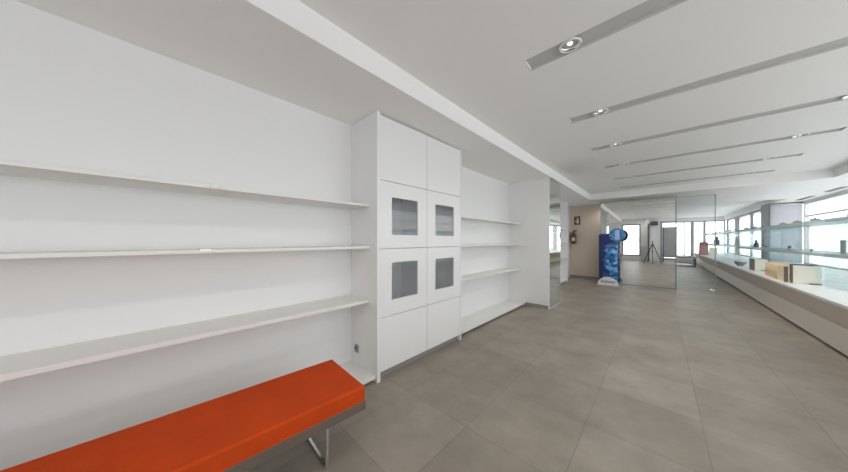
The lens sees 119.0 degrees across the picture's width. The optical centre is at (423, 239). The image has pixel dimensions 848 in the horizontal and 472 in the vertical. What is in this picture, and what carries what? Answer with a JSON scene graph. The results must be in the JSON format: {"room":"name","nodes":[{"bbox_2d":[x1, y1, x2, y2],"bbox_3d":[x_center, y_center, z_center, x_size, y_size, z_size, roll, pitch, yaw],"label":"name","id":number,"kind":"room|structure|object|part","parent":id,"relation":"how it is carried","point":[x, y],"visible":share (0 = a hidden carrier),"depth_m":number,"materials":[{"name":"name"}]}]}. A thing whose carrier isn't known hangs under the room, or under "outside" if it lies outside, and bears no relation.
{"room":"retail shop","nodes":[
{"label":"retail shop","id":0,"kind":"room"},
{"bbox_2d":[209,184,220,187],"bbox_3d":[-1.284,-0.329,1.535,0.031,0.014,0.056,0,0,43],"label":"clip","id":1,"kind":"object","parent":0,"point":[210,185],"visible":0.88,"depth_m":1.52,"materials":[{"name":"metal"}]},
{"bbox_2d":[0,0,569,470],"bbox_3d":[0.890,0.062,4.378,0.100,2.475,12.400,0,0,43],"label":"wall","id":2,"kind":"structure","parent":0,"point":[73,95],"depth_m":1.57,"materials":[{"name":"paint"}]},
{"bbox_2d":[0,294,369,381],"bbox_3d":[-1.862,0.572,1.139,0.324,0.028,3.609,0,0,43],"label":"wall shelf","id":3,"kind":"object","parent":2,"relation":"attached to","point":[14,366],"visible":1,"depth_m":1.41,"materials":[{"name":"laminate"}]},
{"bbox_2d":[0,159,369,209],"bbox_3d":[-1.862,-0.322,1.139,0.324,0.020,3.609,0,0,43],"label":"wall shelf","id":4,"kind":"object","parent":2,"relation":"attached to","point":[9,168],"visible":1,"depth_m":1.38,"materials":[{"name":"laminate"}]},
{"bbox_2d":[0,246,369,258],"bbox_3d":[-1.862,0.069,1.139,0.324,0.022,3.609,0,0,43],"label":"wall shelf","id":5,"kind":"object","parent":2,"relation":"attached to","point":[90,253],"visible":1,"depth_m":1.37,"materials":[{"name":"laminate"}]},
{"bbox_2d":[461,267,519,281],"bbox_3d":[1.063,0.579,4.306,0.249,0.028,2.328,0,0,43],"label":"wall shelf","id":6,"kind":"object","parent":2,"relation":"attached to","point":[507,269],"visible":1,"depth_m":4.22,"materials":[{"name":"laminate"}]},
{"bbox_2d":[461,216,519,224],"bbox_3d":[1.063,-0.334,4.306,0.249,0.022,2.328,0,0,43],"label":"wall shelf","id":7,"kind":"object","parent":2,"relation":"attached to","point":[462,217],"visible":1,"depth_m":4.17,"materials":[{"name":"laminate"}]},
{"bbox_2d":[461,244,519,246],"bbox_3d":[1.063,0.086,4.306,0.249,0.022,2.328,0,0,43],"label":"wall shelf","id":8,"kind":"object","parent":2,"relation":"attached to","point":[470,244],"visible":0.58,"depth_m":4.17,"materials":[{"name":"laminate"}]},
{"bbox_2d":[508,178,548,308],"bbox_3d":[2.302,0.062,5.234,0.785,2.475,0.720,0,0,43],"label":"wall","id":9,"kind":"structure","parent":2,"relation":"attached to","point":[528,201],"depth_m":4.96,"materials":[{"name":"paint"}]},
{"bbox_2d":[549,178,559,308],"bbox_3d":[2.594,0.063,4.959,0.016,2.470,0.716,0,0,43],"label":"mirror","id":10,"kind":"object","parent":2,"relation":"attached to","point":[554,187],"visible":1,"depth_m":4.93,"materials":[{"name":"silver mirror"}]},
{"bbox_2d":[16,0,847,218],"bbox_3d":[7.093,-1.290,6.852,5.750,0.230,24.500,0,0,43],"label":"ceiling","id":11,"kind":"structure","parent":0,"point":[454,73],"depth_m":1.97,"materials":[{"name":"paint"}]},
{"bbox_2d":[523,0,686,70],"bbox_3d":[1.670,-1.361,1.120,2.402,0.031,0.155,0,0,43],"label":"channel","id":12,"kind":"object","parent":11,"relation":"attached to","point":[647,9],"visible":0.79,"depth_m":1.61,"materials":[{"name":"metal"}]},
{"bbox_2d":[559,36,581,53],"bbox_3d":[1.014,-1.369,1.736,0.142,0.053,0.142,0,0,43],"label":"recessed light","id":13,"kind":"object","parent":12,"relation":"attached to","point":[561,50],"visible":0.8,"depth_m":1.74,"materials":[{"name":"white metal"}]},
{"bbox_2d":[619,169,777,187],"bbox_3d":[5.920,-1.361,5.641,2.402,0.031,0.155,0,0,43],"label":"channel","id":14,"kind":"object","parent":11,"relation":"attached to","point":[777,169],"visible":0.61,"depth_m":5.53,"materials":[{"name":"metal"}]},
{"bbox_2d":[567,37,847,123],"bbox_3d":[2.520,-1.361,2.023,2.402,0.031,0.155,0,0,43],"label":"channel","id":15,"kind":"object","parent":11,"relation":"attached to","point":[843,42],"visible":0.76,"depth_m":2.06,"materials":[{"name":"metal"}]},
{"bbox_2d":[592,108,608,115],"bbox_3d":[1.864,-1.369,2.640,0.142,0.053,0.142,0,0,43],"label":"recessed light","id":16,"kind":"object","parent":15,"relation":"attached to","point":[606,109],"visible":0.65,"depth_m":2.65,"materials":[{"name":"white metal"}]},
{"bbox_2d":[613,153,804,179],"bbox_3d":[5.067,-1.361,4.734,2.402,0.031,0.155,0,0,43],"label":"channel","id":17,"kind":"object","parent":11,"relation":"attached to","point":[801,153],"visible":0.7,"depth_m":4.59,"materials":[{"name":"metal"}]},
{"bbox_2d":[590,95,846,151],"bbox_3d":[3.369,-1.361,2.927,2.402,0.031,0.155,0,0,43],"label":"channel","id":18,"kind":"object","parent":11,"relation":"attached to","point":[834,99],"visible":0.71,"depth_m":2.84,"materials":[{"name":"metal"}]},
{"bbox_2d":[609,142,621,146],"bbox_3d":[2.713,-1.369,3.543,0.142,0.053,0.142,0,0,43],"label":"recessed light","id":19,"kind":"object","parent":18,"relation":"attached to","point":[620,143],"visible":0.61,"depth_m":3.56,"materials":[{"name":"white metal"}]},
{"bbox_2d":[604,127,847,168],"bbox_3d":[4.218,-1.361,3.830,2.402,0.031,0.155,0,0,43],"label":"channel","id":20,"kind":"object","parent":11,"relation":"attached to","point":[842,128],"visible":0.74,"depth_m":3.65,"materials":[{"name":"metal"}]},
{"bbox_2d":[791,133,809,137],"bbox_3d":[4.859,-1.369,3.228,0.142,0.053,0.142,0,0,43],"label":"recessed light","id":21,"kind":"object","parent":20,"relation":"attached to","point":[806,134],"visible":0.45,"depth_m":3.25,"materials":[{"name":"white metal"}]},
{"bbox_2d":[825,186,847,191],"bbox_3d":[9.534,-1.169,5.792,0.100,0.011,0.800,0,0,43],"label":"ceiling vent","id":22,"kind":"object","parent":11,"relation":"in","point":[846,186],"visible":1,"depth_m":5.76,"materials":[{"name":"grey metal"}]},
{"bbox_2d":[246,261,847,471],"bbox_3d":[7.111,1.360,6.835,6.000,0.120,24.900,0,0,43],"label":"floor","id":23,"kind":"structure","parent":0,"point":[605,378],"depth_m":2.08,"materials":[{"name":"grey tile"}]},
{"bbox_2d":[0,360,365,471],"bbox_3d":[-1.408,1.090,0.838,2.462,0.420,0.480,0,0,-44],"label":"bench","id":24,"kind":"object","parent":23,"relation":"on","point":[241,430],"visible":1,"depth_m":1.18,"materials":[{"name":"orange fabric"}]},
{"bbox_2d":[339,360,374,384],"bbox_3d":[-1.829,1.266,1.108,0.414,0.068,3.609,0,0,43],"label":"shelf","id":25,"kind":"object","parent":23,"relation":"on","point":[361,374],"visible":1,"depth_m":2.32,"materials":[{"name":"laminate"}]},
{"bbox_2d":[352,111,460,382],"bbox_3d":[-0.124,0.064,2.903,0.439,2.473,1.340,0,0,43],"label":"tall cabinet","id":26,"kind":"object","parent":23,"relation":"on","point":[409,274],"visible":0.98,"depth_m":2.55,"materials":[{"name":"white paint"}]},
{"bbox_2d":[354,344,358,352],"bbox_3d":[-0.679,1.080,2.482,0.060,0.080,0.033,0,0,43],"label":"power outlet","id":27,"kind":"object","parent":26,"relation":"attached to","point":[356,347],"visible":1,"depth_m":2.47,"materials":[{"name":"grey plastic"}]},
{"bbox_3d":[-0.571,0.064,2.427,0.439,2.473,0.035,0,0,43],"label":"panel","id":28,"kind":"part","parent":26,"relation":"part of","materials":[{"name":"white paint"}]},
{"bbox_3d":[-0.195,-0.860,2.544,0.020,0.597,0.644,0,0,43],"label":"door","id":29,"kind":"part","parent":26,"relation":"part of","materials":[{"name":"white paint"}]},
{"bbox_3d":[-0.195,-0.238,2.544,0.020,0.634,0.644,0,0,43],"label":"door","id":30,"kind":"part","parent":26,"relation":"part of","materials":[{"name":"white paint"}]},
{"bbox_3d":[-0.195,0.404,2.544,0.020,0.637,0.644,0,0,43],"label":"door","id":31,"kind":"part","parent":26,"relation":"part of","materials":[{"name":"white paint"}]},
{"bbox_3d":[-0.195,0.975,2.544,0.020,0.494,0.644,0,0,43],"label":"door","id":32,"kind":"part","parent":26,"relation":"part of","materials":[{"name":"white paint"}]},
{"bbox_3d":[0.245,-0.860,3.012,0.020,0.597,0.629,0,0,43],"label":"door","id":33,"kind":"part","parent":26,"relation":"part of","materials":[{"name":"white paint"}]},
{"bbox_3d":[0.245,0.975,3.012,0.020,0.494,0.629,0,0,43],"label":"door","id":34,"kind":"part","parent":26,"relation":"part of","materials":[{"name":"white paint"}]},
{"bbox_3d":[0.245,-0.238,3.012,0.020,0.634,0.629,0,0,43],"label":"door","id":35,"kind":"part","parent":26,"relation":"part of","materials":[{"name":"white paint"}]},
{"bbox_3d":[0.245,0.404,3.012,0.020,0.637,0.629,0,0,43],"label":"door","id":36,"kind":"part","parent":26,"relation":"part of","materials":[{"name":"white paint"}]},
{"bbox_3d":[0.323,0.064,3.389,0.424,2.473,0.020,0,0,43],"label":"panel","id":37,"kind":"part","parent":26,"relation":"part of","materials":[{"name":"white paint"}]},
{"bbox_2d":[461,299,524,333],"bbox_3d":[1.103,1.266,4.268,0.359,0.068,2.328,0,0,43],"label":"shelf","id":38,"kind":"object","parent":23,"relation":"on","point":[470,321],"visible":0.64,"depth_m":4.19,"materials":[{"name":"laminate"}]},
{"bbox_2d":[525,302,547,308],"bbox_3d":[2.180,1.270,4.846,0.420,0.060,0.012,0,0,43],"label":"baseboard","id":39,"kind":"structure","parent":23,"relation":"on","point":[526,303],"depth_m":4.84,"materials":[{"name":"grey"}]},
{"bbox_2d":[560,202,567,284],"bbox_3d":[3.563,0.064,6.958,0.259,2.472,2.220,0,0,43],"label":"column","id":40,"kind":"structure","parent":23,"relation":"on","point":[563,205],"depth_m":7.71,"materials":[{"name":"white paint"}]},
{"bbox_2d":[597,277,618,286],"bbox_3d":[5.274,1.177,7.165,0.500,0.247,0.070,0,0,43],"label":"sign","id":41,"kind":"object","parent":23,"relation":"on","point":[609,281],"visible":1,"depth_m":7.13,"materials":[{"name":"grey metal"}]},
{"bbox_2d":[599,228,624,281],"bbox_3d":[5.415,0.485,7.207,0.628,1.630,0.340,0,0,43],"label":"display","id":42,"kind":"object","parent":23,"relation":"on","point":[608,242],"visible":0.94,"depth_m":7.17,"materials":[{"name":"blue plastic"}]},
{"bbox_2d":[677,256,696,265],"bbox_3d":[13.453,1.075,12.881,0.760,0.450,0.800,0,0,43],"label":"table","id":43,"kind":"object","parent":23,"relation":"on","point":[693,257],"visible":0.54,"depth_m":12.88,"materials":[{"name":"grey metal"}]},
{"bbox_2d":[676,194,715,293],"bbox_3d":[6.747,0.100,6.217,0.665,2.400,0.038,0,0,43],"label":"door","id":44,"kind":"structure","parent":23,"relation":"on","point":[711,291],"depth_m":6.02,"materials":[{"name":"silver metal"}]},
{"bbox_2d":[693,252,847,355],"bbox_3d":[8.731,1.004,5.929,1.678,0.592,23.000,0,0,43],"label":"countertop","id":45,"kind":"structure","parent":23,"relation":"on","point":[820,310],"depth_m":3.98,"materials":[{"name":"glass"},{"name":"white laminate"}]},
{"bbox_2d":[698,244,707,254],"bbox_3d":[13.313,0.455,11.915,0.300,0.506,0.196,0,0,43],"label":"gift bag","id":46,"kind":"object","parent":45,"relation":"on","point":[703,250],"visible":0.99,"depth_m":11.85,"materials":[{"name":"pink paper"}]},
{"bbox_2d":[699,240,708,254],"bbox_3d":[13.768,0.365,12.311,0.320,0.686,0.196,0,0,43],"label":"gift bag","id":47,"kind":"object","parent":45,"relation":"on","point":[705,242],"visible":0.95,"depth_m":12.23,"materials":[{"name":"paper"}]},
{"bbox_2d":[709,246,717,254],"bbox_3d":[13.464,0.495,11.636,0.260,0.426,0.196,0,0,43],"label":"gift bag","id":48,"kind":"object","parent":45,"relation":"on","point":[711,250],"visible":0.87,"depth_m":11.59,"materials":[{"name":"white paper"}]},
{"bbox_2d":[734,260,746,265],"bbox_3d":[8.646,0.624,6.832,0.230,0.168,0.230,0,0,43],"label":"glass bowl","id":49,"kind":"object","parent":45,"relation":"on","point":[738,262],"visible":0.98,"depth_m":6.78,"materials":[{"name":"grey glass"}]},
{"bbox_2d":[749,258,767,270],"bbox_3d":[7.839,0.573,5.848,0.212,0.269,0.440,0,0,43],"label":"display box","id":50,"kind":"object","parent":45,"relation":"on","point":[754,264],"visible":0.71,"depth_m":5.76,"materials":[{"name":"white cardboard"}]},
{"bbox_2d":[701,214,847,258],"bbox_3d":[10.128,0.134,7.910,0.423,1.148,17.010,0,0,43],"label":"shelving","id":51,"kind":"object","parent":45,"relation":"on","point":[838,220],"visible":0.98,"depth_m":4.64,"materials":[{"name":"clear glass"}]},
{"bbox_3d":[12.855,-0.280,10.836,0.390,0.050,2.984,0,0,43],"label":"shelf","id":52,"kind":"part","parent":51,"relation":"part of","materials":[{"name":"clear glass"}]},
{"bbox_3d":[10.800,0.220,8.650,0.390,0.050,2.984,0,0,43],"label":"shelf","id":53,"kind":"part","parent":51,"relation":"part of","materials":[{"name":"clear glass"}]},
{"bbox_3d":[10.800,-0.280,8.650,0.390,0.050,2.984,0,0,43],"label":"shelf","id":54,"kind":"part","parent":51,"relation":"part of","materials":[{"name":"clear glass"}]},
{"bbox_2d":[753,240,758,246],"bbox_3d":[8.718,0.098,6.559,0.090,0.190,0.090,0,0,43],"label":"bottle","id":55,"kind":"object","parent":51,"relation":"on","point":[756,244],"visible":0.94,"depth_m":6.54,"materials":[{"name":"black glass"}]},
{"bbox_3d":[8.746,0.220,6.464,0.390,0.050,2.984,0,0,43],"label":"shelf","id":56,"kind":"part","parent":51,"relation":"part of","materials":[{"name":"clear glass"}]},
{"bbox_3d":[8.746,-0.280,6.464,0.390,0.050,2.984,0,0,43],"label":"shelf","id":57,"kind":"part","parent":51,"relation":"part of","materials":[{"name":"clear glass"}]},
{"bbox_3d":[6.842,0.220,4.439,0.390,0.050,2.544,0,0,43],"label":"shelf","id":58,"kind":"part","parent":51,"relation":"part of","materials":[{"name":"clear glass"}]},
{"bbox_3d":[6.842,-0.280,4.439,0.390,0.050,2.544,0,0,43],"label":"shelf","id":59,"kind":"part","parent":51,"relation":"part of","materials":[{"name":"clear glass"}]},
{"bbox_3d":[5.129,-0.280,2.617,0.390,0.050,2.424,0,0,43],"label":"shelf","id":60,"kind":"part","parent":51,"relation":"part of","materials":[{"name":"clear glass"}]},
{"bbox_3d":[5.129,0.220,2.617,0.390,0.050,2.424,0,0,43],"label":"shelf","id":61,"kind":"part","parent":51,"relation":"part of","materials":[{"name":"clear glass"}]},
{"bbox_2d":[839,240,847,253],"bbox_3d":[5.807,0.098,3.462,0.068,0.190,0.068,0,0,43],"label":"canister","id":62,"kind":"object","parent":51,"relation":"on","point":[842,242],"visible":0.99,"depth_m":3.45,"materials":[{"name":"grey paint"}]},
{"bbox_2d":[765,262,789,281],"bbox_3d":[6.681,0.577,4.597,0.362,0.262,1.411,0,0,43],"label":"wooden riser","id":63,"kind":"object","parent":45,"relation":"on","point":[779,271],"visible":0.91,"depth_m":4.57,"materials":[{"name":"brown wood"}]},
{"bbox_3d":[6.218,0.577,4.349,0.019,0.262,0.336,0,0,45],"label":"pale panel","id":64,"kind":"part","parent":63,"relation":"part of","materials":[{"name":"beige wood"}]},
{"bbox_2d":[789,264,821,284],"bbox_3d":[6.152,0.550,4.041,0.276,0.313,0.156,0,0,43],"label":"display box","id":65,"kind":"object","parent":45,"relation":"on","point":[798,273],"visible":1,"depth_m":4.02,"materials":[{"name":"white cardboard"}]},
{"bbox_2d":[570,204,599,276],"bbox_3d":[5.670,0.062,8.477,1.450,2.475,0.120,0,0,43],"label":"wall","id":66,"kind":"structure","parent":0,"point":[584,255],"depth_m":8.54,"materials":[{"name":"beige paint"}]},
{"bbox_2d":[570,230,575,243],"bbox_3d":[5.204,-0.107,8.701,0.177,0.475,0.175,0,0,-4],"label":"fire extinguisher","id":67,"kind":"object","parent":66,"relation":"attached to","point":[573,236],"visible":1,"depth_m":8.66,"materials":[{"name":"red paint"}]},
{"bbox_2d":[574,216,579,224],"bbox_3d":[5.334,-0.675,8.704,0.190,0.290,0.010,0,0,43],"label":"fire sign","id":68,"kind":"object","parent":66,"relation":"attached to","point":[577,218],"visible":1,"depth_m":8.70,"materials":[{"name":"red paint"}]},
{"bbox_2d":[570,275,598,278],"bbox_3d":[5.642,1.265,8.411,1.300,0.070,0.015,0,0,43],"label":"baseboard","id":69,"kind":"structure","parent":66,"relation":"attached to","point":[590,277],"depth_m":8.55,"materials":[{"name":"grey"}]},
{"bbox_2d":[600,196,676,288],"bbox_3d":[6.059,0.064,7.158,1.665,2.472,0.036,0,0,42],"label":"wall","id":70,"kind":"structure","parent":0,"point":[647,251],"depth_m":7.02,"materials":[{"name":"clear glass"}]},
{"bbox_2d":[677,216,725,261],"bbox_3d":[15.801,-0.022,15.423,3.900,2.645,0.120,0,0,43],"label":"wall","id":71,"kind":"structure","parent":0,"point":[719,217],"depth_m":15.00,"materials":[{"name":"paint"}]},
{"bbox_2d":[677,220,725,255],"bbox_3d":[16.220,-0.060,15.029,2.450,2.120,0.128,0,0,43],"label":"window","id":72,"kind":"structure","parent":71,"relation":"in","point":[690,222],"depth_m":15.02,"materials":[{"name":"grey paint"}]},
{"bbox_2d":[761,202,802,261],"bbox_3d":[11.666,0.062,8.111,0.750,2.475,0.800,0,0,43],"label":"pillar","id":73,"kind":"structure","parent":0,"point":[765,209],"depth_m":8.20,"materials":[{"name":"grey paint"}]},
{"bbox_3d":[11.437,-0.195,7.846,0.720,1.890,0.080,0,0,43],"label":"window","id":74,"kind":"structure","parent":73,"relation":"attached to","visible":0},
{"bbox_2d":[770,203,802,262],"bbox_3d":[11.337,-0.215,7.830,0.585,1.843,0.044,0,0,43],"label":"roller blind","id":75,"kind":"object","parent":74,"relation":"attached to","point":[779,213],"visible":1,"depth_m":7.84,"materials":[{"name":"fabric"}]},
{"bbox_2d":[726,190,847,219],"bbox_3d":[8.924,0.062,5.062,0.570,2.475,24.400,0,0,43],"label":"wall","id":76,"kind":"structure","parent":0,"point":[844,190],"depth_m":7.02,"materials":[{"name":"paint"}]},
{"bbox_2d":[726,210,760,258],"bbox_3d":[14.479,-0.195,11.300,0.128,1.890,7.700,0,0,43],"label":"window","id":77,"kind":"structure","parent":76,"relation":"in","point":[736,219],"depth_m":12.23,"materials":[{"name":"grey paint"}]},
{"bbox_2d":[804,191,847,270],"bbox_3d":[8.916,-0.195,4.726,0.080,1.890,7.900,0,0,43],"label":"window","id":78,"kind":"structure","parent":76,"relation":"in","point":[806,204],"depth_m":7.34,"materials":[{"name":"paint"}]}
]}

